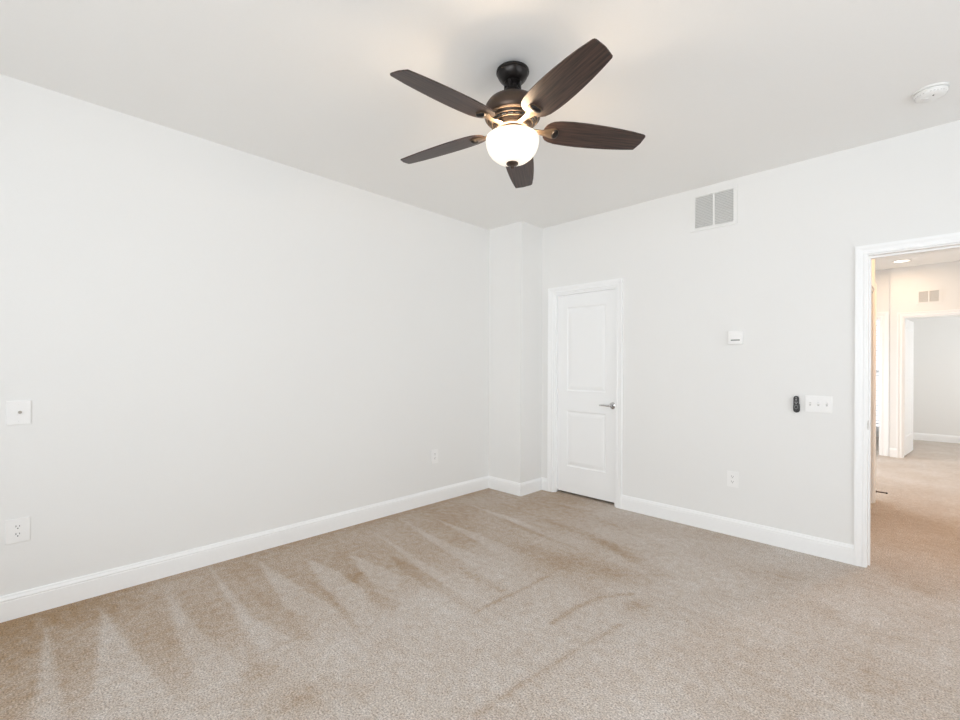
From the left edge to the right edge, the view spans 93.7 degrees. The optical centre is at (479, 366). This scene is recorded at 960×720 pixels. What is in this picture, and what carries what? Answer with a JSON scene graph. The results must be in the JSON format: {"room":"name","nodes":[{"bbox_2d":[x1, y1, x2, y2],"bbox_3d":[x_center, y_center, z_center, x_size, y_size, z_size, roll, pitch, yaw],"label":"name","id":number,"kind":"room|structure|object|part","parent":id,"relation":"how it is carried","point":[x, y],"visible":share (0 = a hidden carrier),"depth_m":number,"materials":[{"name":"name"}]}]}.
{"room":"empty bedroom","nodes":[
{"label":"empty bedroom","id":0,"kind":"room"},
{"bbox_2d":[0,74,489,595],"bbox_3d":[-1.432,-0.086,3.321,0.120,2.740,6.970,0,0,44],"label":"wall","id":1,"kind":"structure","parent":0,"point":[208,342],"depth_m":2.88,"materials":[{"name":"paint"}]},
{"bbox_2d":[5,516,29,544],"bbox_3d":[-2.355,0.837,2.293,0.009,0.123,0.088,0,0,44],"label":"wall outlet","id":2,"kind":"object","parent":1,"relation":"attached to","point":[17,530],"visible":1,"depth_m":2.29,"materials":[{"name":"white plastic"}]},
{"bbox_2d":[13,524,21,529],"bbox_3d":[-2.353,0.818,2.291,0.002,0.028,0.034,0,0,44],"label":"receptacle","id":3,"kind":"object","parent":2,"relation":"attached to","point":[15,526],"depth_m":2.29,"materials":[{"name":"white plastic"}]},
{"bbox_2d":[13,531,21,537],"bbox_3d":[-2.353,0.857,2.291,0.002,0.028,0.034,0,0,44],"label":"receptacle","id":4,"kind":"object","parent":2,"relation":"attached to","point":[16,534],"depth_m":2.29,"materials":[{"name":"white plastic"}]},
{"bbox_2d":[6,400,30,424],"bbox_3d":[-2.348,0.237,2.292,0.017,0.122,0.088,0,0,44],"label":"cable jack plate","id":5,"kind":"object","parent":1,"relation":"attached to","point":[17,412],"visible":1,"depth_m":2.29,"materials":[{"name":"white plastic"}]},
{"bbox_2d":[0,476,488,622],"bbox_3d":[-1.826,1.218,2.829,0.014,0.127,5.484,0,0,44],"label":"baseboard","id":6,"kind":"structure","parent":1,"relation":"attached to","point":[42,598],"depth_m":2.87,"materials":[{"name":"paint"}]},
{"bbox_2d":[431,449,437,463],"bbox_3d":[-0.428,0.851,4.255,0.009,0.132,0.080,0,0,44],"label":"wall outlet","id":7,"kind":"object","parent":1,"relation":"attached to","point":[434,453],"visible":1,"depth_m":4.25,"materials":[{"name":"white plastic"}]},
{"bbox_2d":[0,437,959,719],"bbox_3d":[2.918,1.303,3.695,5.609,0.001,13.570,0,0,44],"label":"floor","id":8,"kind":"structure","parent":0,"point":[485,604],"depth_m":2.23,"materials":[{"name":"beige carpet"}]},
{"bbox_2d":[0,0,959,270],"bbox_3d":[2.877,-1.512,3.769,5.989,0.150,14.000,0,0,44],"label":"ceiling","id":9,"kind":"structure","parent":0,"point":[717,91],"depth_m":2.26,"materials":[{"name":"paint"}]},
{"bbox_2d":[390,38,644,187],"bbox_3d":[0.117,-1.204,2.165,1.270,0.491,1.235,0,0,44],"label":"ceiling fan","id":10,"kind":"object","parent":9,"relation":"hanging from","point":[511,113],"visible":1,"depth_m":2.09,"materials":[{"name":"brown wood"}]},
{"bbox_3d":[-0.139,-1.146,1.907,0.510,0.050,0.156,0,0,-43],"label":"blade","id":11,"kind":"part","parent":10,"relation":"part of","materials":[{"name":"brown wood"}]},
{"bbox_3d":[-0.201,-1.146,2.382,0.510,0.050,0.156,0,0,29],"label":"blade","id":12,"kind":"part","parent":10,"relation":"part of","materials":[{"name":"brown wood"}]},
{"bbox_3d":[0.157,-1.046,2.187,0.258,0.121,0.258,0,0,44],"label":"lamp shade","id":13,"kind":"part","parent":10,"relation":"part of","materials":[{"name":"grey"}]},
{"bbox_3d":[0.233,-1.144,2.588,0.156,0.050,0.510,0,0,11],"label":"blade","id":14,"kind":"part","parent":10,"relation":"part of","materials":[{"name":"brown wood"}]},
{"bbox_3d":[0.333,-1.144,1.818,0.156,0.050,0.510,0,0,-25],"label":"blade","id":15,"kind":"part","parent":10,"relation":"part of","materials":[{"name":"brown wood"}]},
{"bbox_3d":[0.563,-1.143,2.240,0.510,0.050,0.156,0,0,-7],"label":"blade","id":16,"kind":"part","parent":10,"relation":"part of","materials":[{"name":"brown wood"}]},
{"bbox_2d":[892,259,910,262],"bbox_3d":[5.698,-1.421,6.085,0.196,0.007,0.196,0,0,44],"label":"recessed light","id":17,"kind":"object","parent":9,"relation":"in","point":[903,260],"visible":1,"depth_m":6.09,"materials":[{"name":"white plastic"}]},
{"bbox_2d":[912,82,949,102],"bbox_3d":[2.352,-1.417,2.349,0.143,0.046,0.143,0,0,44],"label":"smoke detector","id":18,"kind":"object","parent":9,"relation":"attached to","point":[931,92],"visible":1,"depth_m":2.32,"materials":[{"name":"plastic"}]},
{"bbox_2d":[489,221,542,482],"bbox_3d":[0.374,-0.078,4.761,0.438,2.740,0.348,0,0,44],"label":"wall","id":19,"kind":"structure","parent":0,"point":[516,249],"depth_m":4.62,"materials":[{"name":"paint"}]},
{"bbox_2d":[542,120,959,544],"bbox_3d":[2.257,-0.070,3.273,5.209,2.740,0.168,0,0,44],"label":"wall","id":20,"kind":"structure","parent":0,"point":[698,407],"depth_m":3.35,"materials":[{"name":"paint"}]},
{"bbox_2d":[547,278,622,508],"bbox_3d":[1.057,0.246,4.438,0.821,2.098,0.186,0,0,44],"label":"trim","id":21,"kind":"structure","parent":20,"relation":"attached to","point":[617,284],"depth_m":4.47,"materials":[{"name":"paint"}]},
{"bbox_2d":[557,289,614,502],"bbox_3d":[1.028,0.271,4.409,0.675,2.003,0.096,0,0,44],"label":"door","id":22,"kind":"structure","parent":20,"relation":"in","point":[586,321],"depth_m":4.41,"materials":[{"name":"paint"}]},
{"bbox_2d":[489,476,853,564],"bbox_3d":[2.022,1.235,3.126,5.089,0.127,0.362,0,0,44],"label":"baseboard","id":23,"kind":"structure","parent":20,"relation":"attached to","point":[816,546],"depth_m":3.48,"materials":[{"name":"paint"}]},
{"bbox_2d":[690,184,737,232],"bbox_3d":[1.843,-1.242,3.558,0.344,0.300,0.012,0,0,44],"label":"air vent","id":24,"kind":"object","parent":20,"relation":"in","point":[716,208],"visible":1,"depth_m":3.55,"materials":[{"name":"metal"}]},
{"bbox_2d":[727,471,737,487],"bbox_3d":[1.940,0.868,3.456,0.078,0.120,0.009,0,0,44],"label":"wall outlet","id":25,"kind":"object","parent":20,"relation":"attached to","point":[732,477],"visible":1,"depth_m":3.45,"materials":[{"name":"white plastic"}]},
{"bbox_2d":[728,331,742,343],"bbox_3d":[1.953,-0.219,3.437,0.100,0.102,0.025,0,0,44],"label":"thermostat","id":26,"kind":"object","parent":20,"relation":"attached to","point":[734,337],"visible":1,"depth_m":3.43,"materials":[{"name":"white plastic"}]},
{"bbox_3d":[1.945,-0.230,3.428,0.068,0.040,0.002,0,0,44],"label":"panel","id":27,"kind":"part","parent":26,"relation":"part of","materials":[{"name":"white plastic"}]},
{"bbox_2d":[805,395,831,412],"bbox_3d":[2.316,0.260,3.081,0.150,0.113,0.020,0,0,44],"label":"light switch","id":28,"kind":"object","parent":20,"relation":"attached to","point":[822,404],"visible":1,"depth_m":3.08,"materials":[{"name":"white plastic"}]},
{"bbox_2d":[854,232,959,567],"bbox_3d":[2.853,0.262,2.685,0.936,2.082,0.204,0,0,44],"label":"trim","id":29,"kind":"structure","parent":20,"relation":"attached to","point":[864,255],"depth_m":2.92,"materials":[{"name":"paint"}]},
{"bbox_3d":[2.231,0.291,3.172,0.039,0.070,0.010,0,0,44],"label":"remote holder","id":30,"kind":"object","parent":20,"relation":"attached to","visible":0},
{"bbox_2d":[793,396,798,410],"bbox_3d":[2.223,0.262,3.163,0.032,0.108,0.013,0,0,44],"label":"remote control","id":31,"kind":"object","parent":30,"relation":"attached to","point":[796,398],"visible":1,"depth_m":3.16,"materials":[{"name":"black plastic"}]},
{"bbox_2d":[872,259,874,280],"bbox_3d":[3.178,-0.066,3.793,0.120,2.740,1.865,0,0,44],"label":"wall","id":32,"kind":"structure","parent":0,"point":[873,260],"depth_m":4.27,"materials":[{"name":"paint"}]},
{"bbox_2d":[871,277,876,502],"bbox_3d":[3.447,0.261,4.056,0.138,2.088,0.896,0,0,44],"label":"trim","id":33,"kind":"structure","parent":32,"relation":"attached to","point":[874,286],"depth_m":4.29,"materials":[{"name":"paint"}]},
{"bbox_2d":[875,261,959,448],"bbox_3d":[6.145,-0.053,6.468,4.300,2.740,0.120,0,0,44],"label":"wall","id":34,"kind":"structure","parent":0,"point":[896,287],"depth_m":6.46,"materials":[{"name":"paint"}]},
{"bbox_2d":[877,311,888,455],"bbox_3d":[5.657,0.255,6.969,1.003,2.120,0.088,0,0,44],"label":"trim","id":35,"kind":"structure","parent":34,"relation":"attached to","point":[883,317],"depth_m":6.63,"materials":[{"name":"paint"}]},
{"bbox_2d":[889,448,896,457],"bbox_3d":[5.750,1.252,6.785,0.043,0.127,3.301,0,0,-44],"label":"baseboard","id":36,"kind":"structure","parent":34,"relation":"attached to","point":[892,451],"depth_m":6.52,"materials":[{"name":"paint"}]},
{"bbox_2d":[904,319,913,455],"bbox_3d":[6.435,0.305,6.771,0.761,1.990,0.035,0,0,-39],"label":"door","id":37,"kind":"structure","parent":34,"relation":"in","point":[909,325],"depth_m":6.73,"materials":[{"name":"paint"}]},
{"bbox_2d":[897,309,959,457],"bbox_3d":[6.394,0.274,6.209,0.936,2.088,0.138,0,0,44],"label":"trim","id":38,"kind":"structure","parent":34,"relation":"attached to","point":[901,317],"depth_m":6.46,"materials":[{"name":"paint"}]},
{"bbox_2d":[916,288,941,304],"bbox_3d":[6.254,-0.975,6.272,0.258,0.205,0.012,0,0,44],"label":"air vent","id":39,"kind":"object","parent":34,"relation":"in","point":[924,296],"visible":1,"depth_m":6.27,"materials":[{"name":"metal"}]},
{"bbox_2d":[905,316,959,435],"bbox_3d":[7.855,-0.045,8.208,4.540,2.740,0.120,0,0,44],"label":"wall","id":40,"kind":"structure","parent":0,"point":[936,370],"depth_m":7.92,"materials":[{"name":"paint"}]},
{"bbox_2d":[876,320,878,423],"bbox_3d":[7.224,0.054,8.708,0.900,2.065,0.044,0,0,44],"label":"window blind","id":41,"kind":"object","parent":40,"relation":"attached to","point":[877,320],"visible":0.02,"depth_m":8.46,"materials":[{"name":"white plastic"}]},
{"bbox_2d":[876,431,959,443],"bbox_3d":[7.802,1.261,8.160,4.300,0.127,0.014,0,0,44],"label":"baseboard","id":42,"kind":"structure","parent":40,"relation":"attached to","point":[916,436],"depth_m":7.93,"materials":[{"name":"paint"}]}
]}

